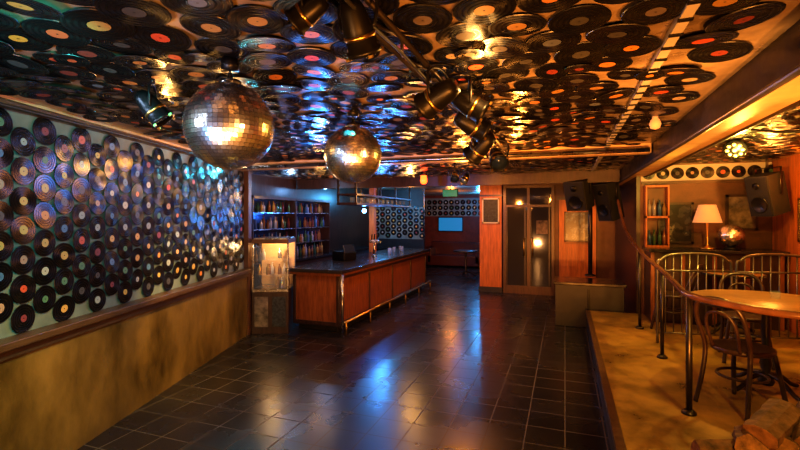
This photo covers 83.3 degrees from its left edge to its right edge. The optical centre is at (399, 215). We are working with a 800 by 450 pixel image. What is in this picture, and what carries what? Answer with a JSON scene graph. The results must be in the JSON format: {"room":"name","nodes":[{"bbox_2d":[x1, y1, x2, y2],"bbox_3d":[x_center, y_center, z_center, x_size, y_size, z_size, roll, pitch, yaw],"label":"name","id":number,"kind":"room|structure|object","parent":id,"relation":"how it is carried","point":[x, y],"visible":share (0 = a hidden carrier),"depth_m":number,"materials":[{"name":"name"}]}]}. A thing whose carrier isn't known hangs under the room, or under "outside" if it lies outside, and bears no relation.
{"room":"entertainment venue","nodes":[
{"label":"entertainment venue","id":0,"kind":"room"},
{"bbox_2d":[0,108,251,449],"bbox_3d":[-2.545,0.500,2.617,0.210,2.500,8.242,0,0,3],"label":"wall","id":1,"kind":"structure","parent":0,"point":[62,395],"depth_m":3.74,"materials":[{"name":"beige paint"}]},
{"bbox_2d":[0,95,198,157],"bbox_3d":[-2.462,-0.704,2.547,0.105,0.092,8.112,0,0,3],"label":"trim","id":2,"kind":"structure","parent":1,"relation":"attached to","point":[7,102],"depth_m":3.42,"materials":[{"name":"brown wood"}]},
{"bbox_2d":[0,107,243,332],"bbox_3d":[-2.501,0.045,2.542,0.034,1.464,8.089,0,0,3],"label":"vinyl record collection","id":3,"kind":"object","parent":1,"relation":"attached to","point":[22,200],"visible":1,"depth_m":3.65,"materials":[{"name":"black plastic"}]},
{"bbox_2d":[0,269,251,361],"bbox_3d":[-2.448,0.830,2.547,0.132,0.120,8.112,0,0,3],"label":"trim","id":4,"kind":"structure","parent":1,"relation":"attached to","point":[19,344],"depth_m":3.55,"materials":[{"name":"brown wood"}]},
{"bbox_2d":[252,174,368,249],"bbox_3d":[-1.959,0.500,10.038,0.110,2.500,6.500,0,0,20],"label":"wall","id":5,"kind":"structure","parent":0,"point":[349,225],"depth_m":10.99,"materials":[{"name":"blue painted plaster"}]},
{"bbox_2d":[77,263,610,449],"bbox_3d":[0.266,1.800,6.826,10.200,0.100,19.400,0,0,20],"label":"floor","id":6,"kind":"structure","parent":0,"point":[455,365],"depth_m":4.59,"materials":[{"name":"black tile"}]},
{"bbox_2d":[252,237,295,333],"bbox_3d":[-1.940,1.040,6.957,0.540,1.420,0.546,0,0,-2],"label":"display cabinet","id":7,"kind":"object","parent":6,"relation":"on","point":[272,300],"visible":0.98,"depth_m":6.70,"materials":[{"name":"brown wood"}]},
{"bbox_2d":[252,195,377,287],"bbox_3d":[-1.686,0.700,9.831,0.535,2.100,4.900,0,0,20],"label":"bar shelf","id":8,"kind":"object","parent":6,"relation":"on","point":[293,203],"visible":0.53,"depth_m":8.91,"materials":[{"name":"brown wood"}]},
{"bbox_2d":[254,201,323,261],"bbox_3d":[-2.149,0.264,8.910,0.137,1.087,2.478,0,0,20],"label":"bottle collection","id":9,"kind":"object","parent":8,"relation":"on","point":[275,209],"visible":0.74,"depth_m":9.13,"materials":[{"name":"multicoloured glass"}]},
{"bbox_2d":[285,248,429,331],"bbox_3d":[-0.511,1.272,8.873,0.970,0.955,4.590,0,0,20],"label":"bar counter","id":10,"kind":"object","parent":6,"relation":"on","point":[370,281],"visible":0.87,"depth_m":7.26,"materials":[{"name":"brown wood"}]},
{"bbox_2d":[332,244,355,260],"bbox_3d":[-1.007,0.654,8.144,0.323,0.279,0.300,0,0,41],"label":"cash register","id":11,"kind":"object","parent":10,"relation":"on","point":[348,252],"visible":1,"depth_m":8.04,"materials":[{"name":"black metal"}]},
{"bbox_2d":[369,234,380,255],"bbox_3d":[-0.496,0.573,8.916,0.150,0.441,0.360,0,0,20],"label":"tap","id":12,"kind":"object","parent":10,"relation":"on","point":[377,240],"visible":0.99,"depth_m":8.90,"materials":[{"name":"silver metal"}]},
{"bbox_2d":[341,275,430,336],"bbox_3d":[-0.056,1.300,8.594,0.062,0.900,4.502,0,0,20],"label":"rail","id":13,"kind":"object","parent":6,"relation":"on","point":[343,322],"visible":1,"depth_m":6.86,"materials":[{"name":"gold metal"}]},
{"bbox_2d":[426,241,479,267],"bbox_3d":[1.923,1.337,15.703,1.880,0.825,0.810,0,0,20],"label":"sofa","id":14,"kind":"object","parent":6,"relation":"on","point":[440,253],"visible":0.82,"depth_m":15.60,"materials":[{"name":"red leather"}]},
{"bbox_2d":[453,250,477,277],"bbox_3d":[1.906,1.373,13.041,0.716,0.747,0.716,0,0,20],"label":"cocktail table","id":15,"kind":"object","parent":6,"relation":"on","point":[465,252],"visible":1,"depth_m":13.02,"materials":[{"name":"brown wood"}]},
{"bbox_2d":[479,185,502,292],"bbox_3d":[2.167,0.500,10.586,0.540,2.500,0.510,0,0,20],"label":"column","id":16,"kind":"structure","parent":6,"relation":"on","point":[491,234],"depth_m":10.37,"materials":[{"name":"orange wood"}]},
{"bbox_2d":[482,198,498,222],"bbox_3d":[2.080,-0.120,10.320,0.390,0.580,0.030,0,0,20],"label":"framed poster","id":17,"kind":"object","parent":16,"relation":"attached to","point":[490,206],"visible":1,"depth_m":10.32,"materials":[{"name":"beige paint"}]},
{"bbox_2d":[553,276,626,327],"bbox_3d":[3.062,1.400,7.334,1.060,0.700,0.680,0,0,20],"label":"base cabinet","id":18,"kind":"object","parent":6,"relation":"on","point":[574,296],"visible":0.8,"depth_m":7.08,"materials":[{"name":"paint"}]},
{"bbox_2d":[586,310,799,449],"bbox_3d":[2.128,1.598,1.520,2.350,0.302,10.700,0,0,20],"label":"platform","id":19,"kind":"object","parent":6,"relation":"on","point":[643,395],"visible":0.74,"depth_m":3.92,"materials":[{"name":"paint"}]},
{"bbox_2d":[650,264,703,328],"bbox_3d":[3.530,1.021,5.715,0.414,0.854,0.525,0,0,-40],"label":"bentwood chair","id":20,"kind":"object","parent":19,"relation":"on","point":[669,294],"visible":0.48,"depth_m":5.63,"materials":[{"name":"brown wood"}]},
{"bbox_2d":[616,199,799,416],"bbox_3d":[2.727,0.593,4.718,1.211,1.714,4.645,0,0,2],"label":"handrail","id":21,"kind":"object","parent":19,"relation":"on","point":[690,296],"visible":1,"depth_m":3.29,"materials":[{"name":"brown wood"}]},
{"bbox_2d":[642,246,789,330],"bbox_3d":[4.219,0.950,6.132,1.560,0.999,0.580,0,0,20],"label":"counter","id":22,"kind":"object","parent":19,"relation":"on","point":[655,253],"depth_m":5.96,"materials":[{"name":"brown wood"}]},
{"bbox_2d":[644,185,669,247],"bbox_3d":[3.705,0.004,6.502,0.300,0.890,0.160,0,0,20],"label":"rack","id":23,"kind":"object","parent":22,"relation":"on","point":[663,240],"visible":1,"depth_m":6.47,"materials":[{"name":"orange wood"}]},
{"bbox_2d":[692,205,722,249],"bbox_3d":[4.141,0.149,6.065,0.340,0.600,0.340,0,0,20],"label":"table lamp","id":24,"kind":"object","parent":22,"relation":"on","point":[706,214],"visible":1,"depth_m":5.97,"materials":[{"name":"fabric"}]},
{"bbox_2d":[718,224,744,249],"bbox_3d":[4.415,0.279,5.997,0.300,0.340,0.301,0,0,20],"label":"ball","id":25,"kind":"object","parent":22,"relation":"on","point":[730,235],"visible":1,"depth_m":5.91,"materials":[{"name":"grey"}]},
{"bbox_2d":[656,252,799,342],"bbox_3d":[3.710,0.927,5.000,1.596,1.043,0.030,0,0,11],"label":"metal railing","id":26,"kind":"object","parent":19,"relation":"on","point":[737,262],"visible":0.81,"depth_m":5.01,"materials":[{"name":"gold metal"}]},
{"bbox_2d":[702,270,766,339],"bbox_3d":[4.100,1.073,5.550,0.656,0.747,0.656,0,0,20],"label":"pub table","id":27,"kind":"object","parent":19,"relation":"on","point":[717,274],"visible":0.46,"depth_m":5.49,"materials":[{"name":"brown wood"}]},
{"bbox_2d":[693,296,787,420],"bbox_3d":[2.557,1.021,3.404,0.526,0.854,0.414,0,0,-20],"label":"bentwood chair","id":28,"kind":"object","parent":19,"relation":"on","point":[748,349],"visible":0.95,"depth_m":3.33,"materials":[{"name":"brown wood"}]},
{"bbox_2d":[691,398,799,449],"bbox_3d":[2.187,1.258,2.525,1.006,0.389,0.435,0,0,20],"label":"firewood pile","id":29,"kind":"object","parent":19,"relation":"on","point":[776,425],"visible":1,"depth_m":2.49,"materials":[{"name":"brown wood"}]},
{"bbox_2d":[691,289,799,400],"bbox_3d":[3.050,1.073,3.750,1.116,0.747,1.116,0,0,20],"label":"pub table","id":30,"kind":"object","parent":19,"relation":"on","point":[775,300],"visible":0.64,"depth_m":3.73,"materials":[{"name":"brown wood"}]},
{"bbox_2d":[718,272,774,369],"bbox_3d":[3.473,1.021,4.540,0.414,0.854,0.525,0,0,30],"label":"bentwood chair","id":31,"kind":"object","parent":19,"relation":"on","point":[750,317],"visible":0.57,"depth_m":4.59,"materials":[{"name":"brown wood"}]},
{"bbox_2d":[369,188,375,251],"bbox_3d":[-0.599,0.026,9.869,0.120,1.533,0.120,0,0,20],"label":"post","id":32,"kind":"object","parent":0,"point":[372,191],"depth_m":9.81,"materials":[{"name":"brown wood"}]},
{"bbox_2d":[0,0,799,195],"bbox_3d":[0.266,-0.800,6.826,10.200,0.100,19.400,0,0,20],"label":"ceiling","id":33,"kind":"structure","parent":0,"point":[761,35],"depth_m":2.45,"materials":[{"name":"paint"}]},
{"bbox_2d":[134,80,175,129],"bbox_3d":[-1.306,-0.611,2.430,0.195,0.279,0.178,0,0,20],"label":"stage light","id":34,"kind":"object","parent":33,"relation":"hanging from","point":[154,110],"visible":0.99,"depth_m":2.38,"materials":[{"name":"black metal"}]},
{"bbox_2d":[182,57,274,169],"bbox_3d":[-0.790,-0.482,2.090,0.402,0.535,0.402,0,0,20],"label":"ball","id":35,"kind":"object","parent":33,"relation":"hanging from","point":[226,123],"visible":1,"depth_m":1.95,"materials":[{"name":"grey metal"}]},
{"bbox_2d":[324,108,380,182],"bbox_3d":[-0.330,-0.490,3.160,0.401,0.520,0.401,0,0,20],"label":"ball","id":36,"kind":"object","parent":33,"relation":"hanging from","point":[352,153],"visible":1,"depth_m":3.02,"materials":[{"name":"grey metal"}]},
{"bbox_2d":[337,179,410,207],"bbox_3d":[-0.432,-0.470,9.425,0.400,0.555,3.000,0,0,20],"label":"glass rack","id":37,"kind":"object","parent":33,"relation":"hanging from","point":[355,194],"visible":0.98,"depth_m":8.90,"materials":[{"name":"silver metal"}]},
{"bbox_2d":[0,0,799,179],"bbox_3d":[0.637,-0.729,5.310,7.556,0.056,10.270,0,0,20],"label":"ceiling","id":38,"kind":"structure","parent":33,"relation":"attached to","point":[83,26],"depth_m":2.14,"materials":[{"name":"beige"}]},
{"bbox_2d":[420,172,426,183],"bbox_3d":[0.400,-0.640,7.600,0.120,0.210,0.117,0,0,20],"label":"ceiling lamp","id":39,"kind":"object","parent":33,"relation":"hanging from","point":[423,180],"depth_m":7.56,"materials":[{"name":"glass"}]},
{"bbox_2d":[336,0,520,167],"bbox_3d":[0.690,-0.681,3.741,0.104,0.137,5.700,0,0,20],"label":"lighting truss","id":40,"kind":"object","parent":33,"relation":"attached to","point":[393,30],"visible":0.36,"depth_m":1.85,"materials":[{"name":"metal"}]},
{"bbox_2d":[281,0,329,38],"bbox_3d":[-0.287,-0.636,1.383,0.144,0.157,0.116,0,0,20],"label":"stage light","id":41,"kind":"object","parent":40,"relation":"hanging from","point":[305,14],"visible":1,"depth_m":1.35,"materials":[{"name":"black metal"}]},
{"bbox_2d":[337,0,383,62],"bbox_3d":[-0.131,-0.606,1.443,0.153,0.215,0.167,0,0,20],"label":"stage light","id":42,"kind":"object","parent":40,"relation":"hanging from","point":[356,27],"visible":0.98,"depth_m":1.40,"materials":[{"name":"black metal"}]},
{"bbox_2d":[411,66,460,120],"bbox_3d":[0.171,-0.581,2.123,0.238,0.244,0.182,0,0,20],"label":"stage light","id":43,"kind":"object","parent":40,"relation":"hanging from","point":[435,98],"visible":1,"depth_m":2.08,"materials":[{"name":"black metal"}]},
{"bbox_2d":[451,79,492,125],"bbox_3d":[0.370,-0.587,2.314,0.220,0.235,0.170,0,0,20],"label":"stage light","id":44,"kind":"object","parent":40,"relation":"hanging from","point":[473,107],"visible":0.94,"depth_m":2.27,"materials":[{"name":"black metal"}]},
{"bbox_2d":[453,111,493,142],"bbox_3d":[0.466,-0.591,2.827,0.250,0.263,0.203,0,0,20],"label":"stage light","id":45,"kind":"object","parent":40,"relation":"hanging from","point":[468,126],"visible":0.75,"depth_m":2.77,"materials":[{"name":"black metal"}]},
{"bbox_2d":[460,131,495,164],"bbox_3d":[0.594,-0.539,3.417,0.274,0.302,0.225,0,0,20],"label":"stage light","id":46,"kind":"object","parent":40,"relation":"hanging from","point":[475,152],"visible":0.83,"depth_m":3.35,"materials":[{"name":"black metal"}]},
{"bbox_2d":[486,139,509,171],"bbox_3d":[0.916,-0.570,4.226,0.230,0.317,0.292,0,0,20],"label":"stage light","id":47,"kind":"object","parent":40,"relation":"hanging from","point":[499,162],"visible":0.88,"depth_m":4.17,"materials":[{"name":"black metal"}]},
{"bbox_2d":[238,143,651,170],"bbox_3d":[0.120,-0.697,5.513,5.230,0.104,0.245,0,0,20],"label":"pipe","id":48,"kind":"object","parent":33,"relation":"attached to","point":[643,148],"depth_m":5.16,"materials":[{"name":"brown metal"}]},
{"bbox_2d":[443,186,457,196],"bbox_3d":[1.212,-0.603,10.859,0.380,0.295,0.075,0,0,20],"label":"exit sign","id":49,"kind":"object","parent":33,"relation":"hanging from","point":[450,192],"visible":0.83,"depth_m":10.83,"materials":[{"name":"green plastic"}]},
{"bbox_2d":[449,163,459,182],"bbox_3d":[0.746,-0.601,6.189,0.157,0.298,0.202,0,0,20],"label":"stage light","id":50,"kind":"object","parent":33,"relation":"hanging from","point":[454,178],"visible":0.99,"depth_m":6.16,"materials":[{"name":"black metal"}]},
{"bbox_2d":[297,169,619,189],"bbox_3d":[0.728,-0.649,8.334,6.030,0.199,0.150,0,0,20],"label":"ceiling beam","id":51,"kind":"structure","parent":33,"relation":"attached to","point":[603,176],"depth_m":8.01,"materials":[{"name":"brown wood"}]},
{"bbox_2d":[459,167,469,184],"bbox_3d":[0.996,-0.611,6.889,0.158,0.278,0.202,0,0,20],"label":"stage light","id":52,"kind":"object","parent":33,"relation":"hanging from","point":[465,178],"visible":1,"depth_m":6.86,"materials":[{"name":"black metal"}]},
{"bbox_2d":[563,179,593,210],"bbox_3d":[2.998,-0.416,7.548,0.466,0.667,0.404,0,0,-45],"label":"loudspeaker","id":53,"kind":"object","parent":33,"relation":"hanging from","point":[578,193],"visible":0.9,"depth_m":7.42,"materials":[{"name":"black"}]},
{"bbox_2d":[585,208,595,276],"bbox_3d":[3.320,0.147,7.850,0.180,1.795,0.180,0,0,20],"label":"support pole","id":54,"kind":"object","parent":33,"relation":"attached to","point":[590,274],"visible":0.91,"depth_m":7.82,"materials":[{"name":"metal"}]},
{"bbox_2d":[592,182,624,220],"bbox_3d":[3.447,-0.333,7.449,0.429,0.835,0.344,0,0,-25],"label":"loudspeaker","id":55,"kind":"object","parent":33,"relation":"hanging from","point":[606,195],"visible":0.83,"depth_m":7.33,"materials":[{"name":"black"}]},
{"bbox_2d":[591,0,705,170],"bbox_3d":[1.779,-0.729,3.661,0.050,0.041,7.500,0,0,20],"label":"ceiling track","id":56,"kind":"object","parent":33,"relation":"attached to","point":[678,25],"depth_m":2.03,"materials":[{"name":"white metal"}]},
{"bbox_2d":[649,116,660,128],"bbox_3d":[1.860,-0.690,3.280,0.080,0.120,0.079,0,0,20],"label":"globe lamp","id":57,"kind":"object","parent":33,"relation":"attached to","point":[655,123],"visible":0.88,"depth_m":3.26,"materials":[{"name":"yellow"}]},
{"bbox_2d":[618,20,799,185],"bbox_3d":[2.173,-0.641,3.091,0.328,0.217,13.500,0,0,20],"label":"ceiling beam","id":58,"kind":"structure","parent":33,"relation":"attached to","point":[767,87],"depth_m":2.54,"materials":[{"name":"brown wood"}]},
{"bbox_2d":[723,139,747,157],"bbox_3d":[3.215,-0.644,4.314,0.180,0.176,0.170,0,0,6],"label":"spotlight","id":59,"kind":"object","parent":33,"relation":"hanging from","point":[735,148],"visible":1,"depth_m":4.29,"materials":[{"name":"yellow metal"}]},
{"bbox_2d":[744,157,790,216],"bbox_3d":[4.543,-0.372,5.574,0.401,0.756,0.344,0,0,-15],"label":"loudspeaker","id":60,"kind":"object","parent":33,"relation":"hanging from","point":[767,193],"visible":0.97,"depth_m":5.47,"materials":[{"name":"black"}]},
{"bbox_2d":[748,128,799,132],"bbox_3d":[3.231,-0.678,3.289,1.508,0.083,0.220,0,0,20],"label":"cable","id":61,"kind":"object","parent":33,"relation":"attached to","point":[759,130],"depth_m":3.50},
{"bbox_2d":[376,189,424,248],"bbox_3d":[-0.039,0.500,12.849,1.520,2.500,0.100,0,0,20],"label":"wall","id":62,"kind":"structure","parent":0,"point":[417,196],"depth_m":12.72,"materials":[{"name":"paint"}]},
{"bbox_2d":[376,207,422,238],"bbox_3d":[-0.058,0.200,12.797,1.480,0.900,0.010,0,0,20],"label":"trim","id":63,"kind":"structure","parent":62,"relation":"attached to","point":[412,208],"depth_m":12.78,"materials":[{"name":"grey paint"}]},
{"bbox_2d":[376,206,424,238],"bbox_3d":[-0.025,0.168,12.773,1.520,0.925,0.017,0,0,20],"label":"display","id":64,"kind":"object","parent":62,"relation":"attached to","point":[416,208],"visible":0.98,"depth_m":12.76,"materials":[{"name":"black plastic"}]},
{"bbox_2d":[425,195,479,262],"bbox_3d":[1.501,0.500,16.555,5.820,2.500,0.120,0,0,20],"label":"wall","id":65,"kind":"structure","parent":0,"point":[471,224],"depth_m":16.32,"materials":[{"name":"red paint"}]},
{"bbox_2d":[438,217,462,231],"bbox_3d":[1.831,0.300,16.322,0.930,0.530,0.030,0,0,20],"label":"screen","id":66,"kind":"object","parent":65,"relation":"attached to","point":[445,224],"visible":1,"depth_m":16.32,"materials":[{"name":"blue glass"}]},
{"bbox_2d":[425,199,479,215],"bbox_3d":[1.572,-0.300,16.444,5.009,0.580,0.026,0,0,20],"label":"display","id":67,"kind":"object","parent":65,"relation":"attached to","point":[474,207],"visible":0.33,"depth_m":16.32,"materials":[{"name":"black plastic"}]},
{"bbox_2d":[425,198,479,215],"bbox_3d":[1.468,-0.320,16.495,5.400,0.660,0.015,0,0,20],"label":"trim","id":68,"kind":"structure","parent":65,"relation":"attached to","point":[437,210],"depth_m":16.33,"materials":[{"name":"grey paint"}]},
{"bbox_2d":[503,183,614,294],"bbox_3d":[3.504,0.500,9.963,2.380,2.500,0.120,0,0,20],"label":"wall","id":69,"kind":"structure","parent":0,"point":[605,230],"depth_m":9.61,"materials":[{"name":"brown wood"}]},
{"bbox_2d":[503,185,553,295],"bbox_3d":[2.868,0.534,10.058,1.100,2.429,0.129,0,0,20],"label":"door","id":70,"kind":"structure","parent":69,"relation":"in","point":[528,211],"depth_m":10.05,"materials":[{"name":"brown glass"}]},
{"bbox_2d":[557,197,595,277],"bbox_3d":[3.831,0.670,9.723,0.820,2.160,0.095,0,0,20],"label":"wood paneling","id":71,"kind":"structure","parent":69,"relation":"attached to","point":[573,256],"depth_m":9.72,"materials":[{"name":"brown wood"}]},
{"bbox_2d":[564,212,587,241],"bbox_3d":[3.806,0.230,9.655,0.530,0.650,0.030,0,0,20],"label":"framed poster","id":72,"kind":"object","parent":71,"relation":"attached to","point":[575,223],"visible":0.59,"depth_m":9.66,"materials":[{"name":"paper"}]},
{"bbox_2d":[615,176,639,313],"bbox_3d":[4.064,0.500,8.106,0.050,2.500,2.980,0,0,20],"label":"wall","id":73,"kind":"structure","parent":0,"point":[626,255],"depth_m":7.43,"materials":[{"name":"brown wood"}]},
{"bbox_2d":[640,161,771,313],"bbox_3d":[4.351,0.500,6.478,1.610,2.500,0.120,0,0,20],"label":"wall","id":74,"kind":"structure","parent":0,"point":[698,193],"depth_m":6.42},
{"bbox_2d":[658,202,693,243],"bbox_3d":[3.985,0.100,6.511,0.450,0.590,0.030,0,0,20],"label":"framed poster","id":75,"kind":"object","parent":74,"relation":"attached to","point":[681,213],"visible":0.83,"depth_m":6.48,"materials":[{"name":"brown wood"}]},
{"bbox_2d":[641,162,771,183],"bbox_3d":[4.324,-0.605,6.403,1.590,0.270,0.040,0,0,20],"label":"trim","id":76,"kind":"structure","parent":74,"relation":"attached to","point":[714,179],"depth_m":6.40,"materials":[{"name":"beige paint"}]},
{"bbox_2d":[643,164,772,179],"bbox_3d":[4.367,-0.620,6.391,1.649,0.170,0.014,0,0,20],"label":"display","id":77,"kind":"object","parent":76,"relation":"attached to","point":[722,171],"visible":0.76,"depth_m":6.38,"materials":[{"name":"black plastic"}]},
{"bbox_2d":[726,195,757,229],"bbox_3d":[4.736,-0.050,6.236,0.370,0.490,0.030,0,0,20],"label":"framed poster","id":78,"kind":"object","parent":74,"relation":"attached to","point":[737,206],"visible":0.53,"depth_m":6.24,"materials":[{"name":"paper"}]},
{"bbox_2d":[772,154,799,336],"bbox_3d":[3.321,0.500,1.126,0.140,2.500,10.800,0,0,20],"label":"wall","id":79,"kind":"structure","parent":0,"point":[784,226],"depth_m":5.65,"materials":[{"name":"orange wood"}]},
{"bbox_2d":[797,198,799,242],"bbox_3d":[4.702,0.050,5.199,0.030,0.530,0.380,0,0,20],"label":"framed poster","id":80,"kind":"object","parent":79,"relation":"attached to","point":[798,199],"visible":1,"depth_m":5.36,"materials":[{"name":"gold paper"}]}
]}

